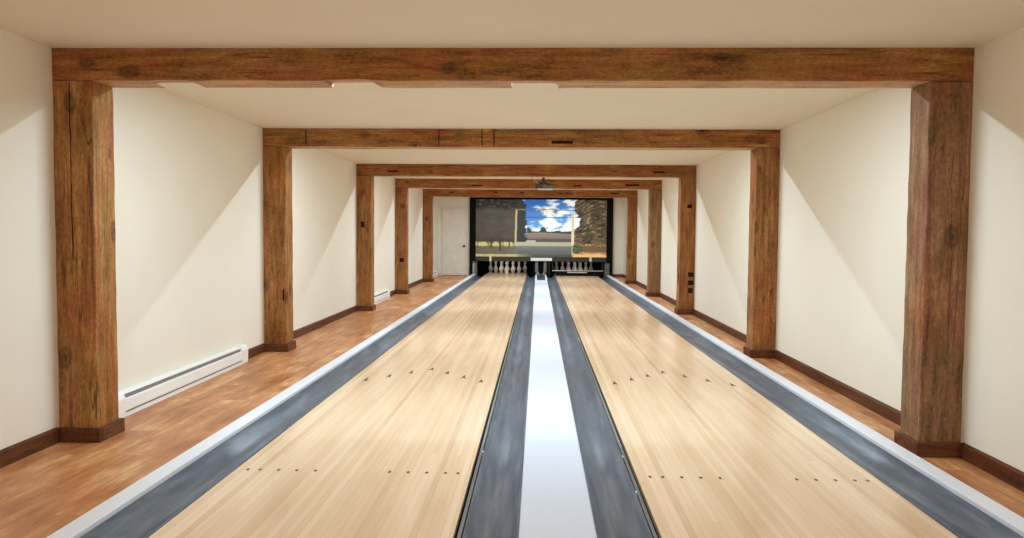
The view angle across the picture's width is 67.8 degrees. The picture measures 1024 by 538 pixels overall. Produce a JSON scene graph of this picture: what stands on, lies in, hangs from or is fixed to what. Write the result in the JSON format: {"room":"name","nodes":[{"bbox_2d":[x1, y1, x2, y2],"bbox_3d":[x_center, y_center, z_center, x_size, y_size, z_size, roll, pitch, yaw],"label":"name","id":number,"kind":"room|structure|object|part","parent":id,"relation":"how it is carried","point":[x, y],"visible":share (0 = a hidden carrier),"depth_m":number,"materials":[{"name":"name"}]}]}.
{"room":"sports facility","nodes":[
{"label":"sports facility","id":0,"kind":"room"},
{"bbox_2d":[0,29,437,449],"bbox_3d":[-2.209,-0.351,8.727,0.090,2.104,25.301,1,3,2],"label":"wall","id":1,"kind":"structure","parent":0,"point":[188,198],"depth_m":5.00,"materials":[{"name":"beige paint"}]},
{"bbox_2d":[118,344,247,417],"bbox_3d":[-2.237,0.739,5.288,0.064,0.147,2.010,1,3,2],"label":"baseboard heater","id":2,"kind":"object","parent":1,"relation":"attached to","point":[137,397],"visible":0.77,"depth_m":5.06,"materials":[{"name":"white metal"}]},
{"bbox_2d":[119,346,240,394],"bbox_3d":[-2.239,0.679,5.286,0.036,0.024,1.770,1,3,2],"label":"hood","id":3,"kind":"object","parent":2,"relation":"attached to","point":[137,389],"depth_m":5.11,"materials":[{"name":"white metal"}]},
{"bbox_2d":[0,278,422,468],"bbox_3d":[-2.193,0.660,7.722,0.016,0.078,23.000,1,3,2],"label":"baseboard","id":4,"kind":"structure","parent":1,"relation":"attached to","point":[18,451],"depth_m":3.79,"materials":[{"name":"brown wood"}]},
{"bbox_2d":[374,289,389,303],"bbox_3d":[-2.054,0.436,11.764,0.064,0.147,1.500,1,3,2],"label":"baseboard heater","id":5,"kind":"object","parent":1,"relation":"attached to","point":[383,295],"visible":0.61,"depth_m":11.89,"materials":[{"name":"white metal"}]},
{"bbox_3d":[-2.050,0.443,11.764,0.050,0.073,1.260,1,3,2],"label":"panel","id":6,"kind":"part","parent":5,"relation":"part of","materials":[{"name":"white metal"}]},
{"bbox_2d":[433,270,437,277],"bbox_3d":[-1.877,0.142,18.055,0.064,0.147,1.500,1,3,2],"label":"baseboard heater","id":7,"kind":"object","parent":1,"relation":"attached to","point":[435,273],"visible":0.46,"depth_m":18.33,"materials":[{"name":"white metal"}]},
{"bbox_2d":[0,0,1023,189],"bbox_3d":[0.110,-1.373,8.600,4.866,0.176,25.300,1,3,2],"label":"ceiling","id":8,"kind":"structure","parent":0,"point":[49,23],"depth_m":3.53,"materials":[{"name":"beige paint"}]},
{"bbox_2d":[52,48,973,88],"bbox_3d":[-0.038,-1.006,3.822,4.509,0.164,0.199,1,3,2],"label":"ceiling beam","id":9,"kind":"structure","parent":8,"relation":"attached to","point":[778,68],"depth_m":3.73,"materials":[{"name":"brown wood"}]},
{"bbox_2d":[263,128,779,149],"bbox_3d":[0.061,-1.153,6.776,4.539,0.164,0.201,1,3,2],"label":"ceiling beam","id":10,"kind":"structure","parent":8,"relation":"attached to","point":[293,138],"depth_m":6.69,"materials":[{"name":"brown wood"}]},
{"bbox_2d":[356,164,695,177],"bbox_3d":[0.180,-1.331,10.349,4.574,0.164,0.200,1,3,2],"label":"ceiling beam","id":11,"kind":"structure","parent":8,"relation":"attached to","point":[375,170],"depth_m":10.26,"materials":[{"name":"brown wood"}]},
{"bbox_2d":[395,179,661,189],"bbox_3d":[0.276,-1.475,13.244,4.603,0.164,0.201,1,3,2],"label":"ceiling beam","id":12,"kind":"structure","parent":8,"relation":"attached to","point":[399,183],"depth_m":13.15,"materials":[{"name":"brown wood"}]},
{"bbox_2d":[423,189,637,197],"bbox_3d":[0.386,-1.640,16.558,4.637,0.164,0.201,1,3,2],"label":"ceiling beam","id":13,"kind":"structure","parent":8,"relation":"attached to","point":[426,192],"depth_m":16.46,"materials":[{"name":"brown wood"}]},
{"bbox_2d":[530,177,553,189],"bbox_3d":[0.433,-1.377,12.058,0.458,0.244,0.273,1,3,2],"label":"ceiling projector","id":14,"kind":"object","parent":8,"relation":"hanging from","point":[538,186],"visible":0.8,"depth_m":11.95,"materials":[{"name":"metal"}]},
{"bbox_2d":[0,273,1023,537],"bbox_3d":[0.093,0.751,8.700,4.866,0.160,25.300,1,3,2],"label":"floor","id":15,"kind":"structure","parent":0,"point":[46,490],"depth_m":4.19,"materials":[{"name":"brown wood"}]},
{"bbox_2d":[52,81,124,442],"bbox_3d":[-2.188,-0.034,3.941,0.221,1.820,0.235,1,3,2],"label":"timber post","id":16,"kind":"object","parent":15,"relation":"on","point":[84,177],"visible":1,"depth_m":3.86,"materials":[{"name":"brown wood"}]},
{"bbox_3d":[-2.195,0.839,3.982,0.221,0.072,0.235,1,3,2],"label":"foot trim","id":17,"kind":"part","parent":16,"relation":"part of","materials":[{"name":"brown wood"}]},
{"bbox_2d":[46,274,475,537],"bbox_3d":[-1.250,0.644,10.143,0.082,0.216,17.900,1,3,2],"label":"edge capping","id":18,"kind":"object","parent":15,"relation":"on","point":[88,521],"visible":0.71,"depth_m":3.56,"materials":[{"name":"grey plastic"}]},
{"bbox_2d":[263,146,295,351],"bbox_3d":[-2.104,-0.177,6.896,0.221,1.829,0.235,1,3,2],"label":"timber post","id":19,"kind":"object","parent":15,"relation":"on","point":[277,161],"visible":1,"depth_m":6.81,"materials":[{"name":"brown wood"}]},
{"bbox_3d":[-2.111,0.701,6.938,0.221,0.072,0.235,1,3,2],"label":"foot trim","id":20,"kind":"part","parent":19,"relation":"part of","materials":[{"name":"brown wood"}]},
{"bbox_2d":[80,275,482,537],"bbox_3d":[-1.090,0.654,10.163,0.237,0.198,17.950,1,3,2],"label":"gutter","id":21,"kind":"object","parent":15,"relation":"on","point":[146,515],"visible":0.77,"depth_m":3.74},
{"bbox_2d":[148,272,526,537],"bbox_3d":[-0.435,0.628,10.791,1.027,0.201,19.250,1,3,2],"label":"lane","id":22,"kind":"object","parent":15,"relation":"on","point":[392,452],"visible":0.96,"depth_m":3.60,"materials":[{"name":"brown wood"}]},
{"bbox_2d":[488,261,492,271],"bbox_3d":[-0.568,-0.068,20.234,0.119,0.301,0.119,1,3,2],"label":"pin","id":23,"kind":"object","parent":22,"relation":"on","point":[490,268],"visible":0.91,"depth_m":20.20,"materials":[{"name":"white plastic"}]},
{"bbox_2d":[494,261,497,272],"bbox_3d":[-0.425,-0.054,19.965,0.119,0.301,0.119,1,3,2],"label":"pin","id":24,"kind":"object","parent":22,"relation":"on","point":[495,266],"visible":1,"depth_m":19.93,"materials":[{"name":"white plastic"}]},
{"bbox_2d":[499,262,502,272],"bbox_3d":[-0.282,-0.041,19.696,0.119,0.301,0.119,1,3,2],"label":"pin","id":25,"kind":"object","parent":22,"relation":"on","point":[500,267],"visible":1,"depth_m":19.66,"materials":[{"name":"white plastic"}]},
{"bbox_2d":[504,262,508,273],"bbox_3d":[-0.139,-0.027,19.427,0.119,0.301,0.119,1,3,2],"label":"pin","id":26,"kind":"object","parent":22,"relation":"on","point":[506,269],"visible":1,"depth_m":19.40,"materials":[{"name":"white plastic"}]},
{"bbox_2d":[511,262,514,272],"bbox_3d":[0.023,-0.038,19.686,0.119,0.301,0.119,1,3,2],"label":"pin","id":27,"kind":"object","parent":22,"relation":"on","point":[512,267],"visible":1,"depth_m":19.65,"materials":[{"name":"white plastic"}]},
{"bbox_2d":[517,261,520,272],"bbox_3d":[0.184,-0.049,19.944,0.119,0.301,0.119,1,3,2],"label":"pin","id":28,"kind":"object","parent":22,"relation":"on","point":[518,267],"visible":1,"depth_m":19.91,"materials":[{"name":"white plastic"}]},
{"bbox_2d":[523,261,526,271],"bbox_3d":[0.345,-0.060,20.203,0.119,0.301,0.119,1,3,2],"label":"pin","id":29,"kind":"object","parent":22,"relation":"on","point":[525,266],"visible":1,"depth_m":20.17,"materials":[{"name":"white plastic"}]},
{"bbox_2d":[356,176,375,310],"bbox_3d":[-2.003,-0.350,10.471,0.221,1.840,0.235,1,3,2],"label":"timber post","id":30,"kind":"object","parent":15,"relation":"on","point":[364,184],"visible":1,"depth_m":10.38,"materials":[{"name":"brown wood"}]},
{"bbox_3d":[-2.010,0.533,10.512,0.221,0.072,0.235,1,3,2],"label":"foot trim","id":31,"kind":"part","parent":30,"relation":"part of","materials":[{"name":"brown wood"}]},
{"bbox_2d":[395,188,409,293],"bbox_3d":[-1.922,-0.490,13.366,0.221,1.848,0.235,1,3,2],"label":"timber post","id":32,"kind":"object","parent":15,"relation":"on","point":[401,194],"visible":1,"depth_m":13.28,"materials":[{"name":"brown wood"}]},
{"bbox_3d":[-1.928,0.398,13.408,0.221,0.072,0.235,1,3,2],"label":"foot trim","id":33,"kind":"part","parent":32,"relation":"part of","materials":[{"name":"brown wood"}]},
{"bbox_2d":[423,196,433,281],"bbox_3d":[-1.828,-0.650,16.681,0.221,1.858,0.235,1,3,2],"label":"timber post","id":34,"kind":"object","parent":15,"relation":"on","point":[427,201],"visible":0.99,"depth_m":16.59,"materials":[{"name":"brown wood"}]},
{"bbox_3d":[-1.835,0.242,16.723,0.221,0.072,0.235,1,3,2],"label":"foot trim","id":35,"kind":"part","parent":34,"relation":"part of","materials":[{"name":"brown wood"}]},
{"bbox_2d":[455,275,534,537],"bbox_3d":[0.168,0.664,10.121,0.224,0.201,17.950,1,3,2],"label":"gutter","id":36,"kind":"object","parent":15,"relation":"on","point":[492,504],"visible":0.93,"depth_m":3.76,"materials":[{"name":"grey plastic"}]},
{"bbox_2d":[533,262,548,276],"bbox_3d":[0.744,0.051,19.748,0.400,0.530,1.330,1,3,2],"label":"divider","id":37,"kind":"object","parent":15,"relation":"on","point":[540,264],"visible":0.43,"depth_m":19.08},
{"bbox_2d":[531,258,551,279],"bbox_3d":[0.689,0.090,17.840,0.530,0.630,2.448,1,3,2],"label":"hood","id":38,"kind":"object","parent":15,"relation":"on","point":[538,276],"visible":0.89,"depth_m":18.90,"materials":[{"name":"grey plastic"}]},
{"bbox_3d":[0.730,-0.239,18.947,0.530,0.075,0.115,1,3,2],"label":"plate","id":39,"kind":"part","parent":38,"relation":"part of","materials":[{"name":"white plastic"}]},
{"bbox_2d":[519,280,596,537],"bbox_3d":[0.370,0.716,8.889,0.265,0.216,15.500,1,3,2],"label":"center capping","id":40,"kind":"object","parent":15,"relation":"on","point":[555,501],"visible":1,"depth_m":3.59,"materials":[{"name":"white plastic"}]},
{"bbox_2d":[546,275,658,537],"bbox_3d":[0.657,0.668,10.104,0.224,0.201,17.950,1,3,2],"label":"gutter","id":41,"kind":"object","parent":15,"relation":"on","point":[618,506],"visible":0.94,"depth_m":3.78,"materials":[{"name":"grey plastic"}]},
{"bbox_2d":[604,262,608,276],"bbox_3d":[2.378,0.094,19.148,0.108,0.525,0.300,1,3,2],"label":"plate","id":42,"kind":"object","parent":15,"relation":"on","point":[606,264],"visible":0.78,"depth_m":19.00,"materials":[{"name":"grey metal"}]},
{"bbox_2d":[625,198,636,283],"bbox_3d":[2.585,-0.609,16.532,0.221,1.858,0.235,1,3,2],"label":"timber post","id":43,"kind":"object","parent":15,"relation":"on","point":[631,245],"visible":0.98,"depth_m":16.44,"materials":[{"name":"brown wood"}]},
{"bbox_3d":[2.578,0.283,16.574,0.221,0.072,0.235,1,3,2],"label":"foot trim","id":44,"kind":"part","parent":43,"relation":"part of","materials":[{"name":"brown wood"}]},
{"bbox_2d":[646,189,661,296],"bbox_3d":[2.458,-0.449,13.218,0.221,1.848,0.235,1,3,2],"label":"timber post","id":45,"kind":"object","parent":15,"relation":"on","point":[654,195],"visible":0.97,"depth_m":13.13,"materials":[{"name":"brown wood"}]},
{"bbox_3d":[2.451,0.438,13.260,0.221,0.072,0.235,1,3,2],"label":"foot trim","id":46,"kind":"part","parent":45,"relation":"part of","materials":[{"name":"brown wood"}]},
{"bbox_2d":[674,177,695,314],"bbox_3d":[2.347,-0.309,10.323,0.221,1.840,0.235,1,3,2],"label":"timber post","id":47,"kind":"object","parent":15,"relation":"on","point":[686,186],"visible":1,"depth_m":10.23,"materials":[{"name":"brown wood"}]},
{"bbox_3d":[2.341,0.574,10.365,0.221,0.072,0.235,1,3,2],"label":"foot trim","id":48,"kind":"part","parent":47,"relation":"part of","materials":[{"name":"brown wood"}]},
{"bbox_2d":[554,272,957,537],"bbox_3d":[1.304,0.644,10.732,1.027,0.201,19.250,1,3,2],"label":"lane","id":49,"kind":"object","parent":15,"relation":"on","point":[708,455],"visible":0.94,"depth_m":3.65,"materials":[{"name":"brown wood"}]},
{"bbox_2d":[552,262,602,275],"bbox_3d":[1.616,0.000,18.814,1.255,0.327,0.292,1,3,2],"label":"bar","id":50,"kind":"object","parent":49,"relation":"on","point":[558,272],"visible":1,"depth_m":18.68,"materials":[{"name":"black metal"}]},
{"bbox_3d":[1.639,0.113,18.704,1.140,0.112,0.040,1,3,2],"label":"panel","id":51,"kind":"part","parent":50,"relation":"part of","materials":[{"name":"metal"}]},
{"bbox_2d":[743,148,779,357],"bbox_3d":[2.210,-0.137,6.750,0.221,1.829,0.235,1,3,2],"label":"timber post","id":52,"kind":"object","parent":15,"relation":"on","point":[764,162],"visible":0.98,"depth_m":6.66,"materials":[{"name":"brown wood"}]},
{"bbox_3d":[2.204,0.741,6.792,0.221,0.072,0.235,1,3,2],"label":"foot trim","id":53,"kind":"part","parent":52,"relation":"part of","materials":[{"name":"brown wood"}]},
{"bbox_2d":[599,276,1023,537],"bbox_3d":[1.914,0.682,10.062,0.237,0.198,17.950,1,3,2],"label":"gutter","id":54,"kind":"object","parent":15,"relation":"on","point":[958,516],"visible":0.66,"depth_m":3.83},
{"bbox_2d":[606,275,1023,536],"bbox_3d":[2.073,0.675,10.031,0.082,0.216,17.900,1,3,2],"label":"edge capping","id":55,"kind":"object","parent":15,"relation":"on","point":[1000,513],"visible":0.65,"depth_m":3.76,"materials":[{"name":"grey plastic"}]},
{"bbox_2d":[894,82,972,457],"bbox_3d":[2.097,0.006,3.796,0.221,1.820,0.235,1,3,2],"label":"timber post","id":56,"kind":"object","parent":15,"relation":"on","point":[940,112],"visible":0.96,"depth_m":3.71,"materials":[{"name":"brown wood"}]},
{"bbox_3d":[2.091,0.879,3.837,0.221,0.072,0.235,1,3,2],"label":"foot trim","id":57,"kind":"part","parent":56,"relation":"part of","materials":[{"name":"brown wood"}]},
{"bbox_2d":[438,197,624,276],"bbox_3d":[0.463,-0.813,19.132,4.704,2.090,0.100,1,3,2],"label":"wall","id":58,"kind":"structure","parent":0,"point":[618,203],"depth_m":19.03,"materials":[{"name":"beige paint"}]},
{"bbox_2d":[442,208,466,275],"bbox_3d":[-1.450,-0.684,19.155,0.610,1.700,0.116,1,3,2],"label":"door","id":59,"kind":"structure","parent":58,"relation":"in","point":[454,219],"depth_m":19.16,"materials":[{"name":"white paint"}]},
{"bbox_2d":[440,206,468,275],"bbox_3d":[-1.451,-0.709,19.145,0.710,1.750,0.014,1,3,2],"label":"trim","id":60,"kind":"structure","parent":58,"relation":"attached to","point":[441,207],"depth_m":19.13,"materials":[{"name":"white paint"}]},
{"bbox_2d":[469,197,613,275],"bbox_3d":[0.724,-0.804,19.017,3.574,1.987,0.109,1,3,2],"label":"projection screen","id":61,"kind":"object","parent":58,"relation":"attached to","point":[509,228],"visible":0.99,"depth_m":19.00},
{"bbox_3d":[0.724,-1.016,19.003,3.260,1.426,0.001,1,3,2],"label":"mural panel","id":62,"kind":"part","parent":61,"relation":"part of","materials":[{"name":"multicoloured"}]},
{"bbox_2d":[613,274,622,276],"bbox_3d":[2.642,0.166,19.046,0.253,0.075,0.014,1,3,2],"label":"baseboard","id":63,"kind":"structure","parent":58,"relation":"attached to","point":[614,275],"depth_m":19.04,"materials":[{"name":"brown wood"}]},
{"bbox_2d":[477,261,603,277],"bbox_3d":[0.811,-0.272,20.021,3.640,1.150,1.650,1,3,2],"label":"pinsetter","id":64,"kind":"structure","parent":0,"point":[482,266],"depth_m":20.82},
{"bbox_2d":[623,27,1023,471],"bbox_3d":[2.438,-0.308,8.570,0.090,2.104,25.301,1,3,2],"label":"wall","id":65,"kind":"structure","parent":0,"point":[844,176],"depth_m":4.79,"materials":[{"name":"beige paint"}]},
{"bbox_2d":[623,274,1023,491],"bbox_3d":[2.337,0.702,7.569,0.016,0.078,23.000,1,3,2],"label":"baseboard","id":66,"kind":"structure","parent":65,"relation":"attached to","point":[1006,473],"depth_m":4.73,"materials":[{"name":"brown wood"}]}
]}

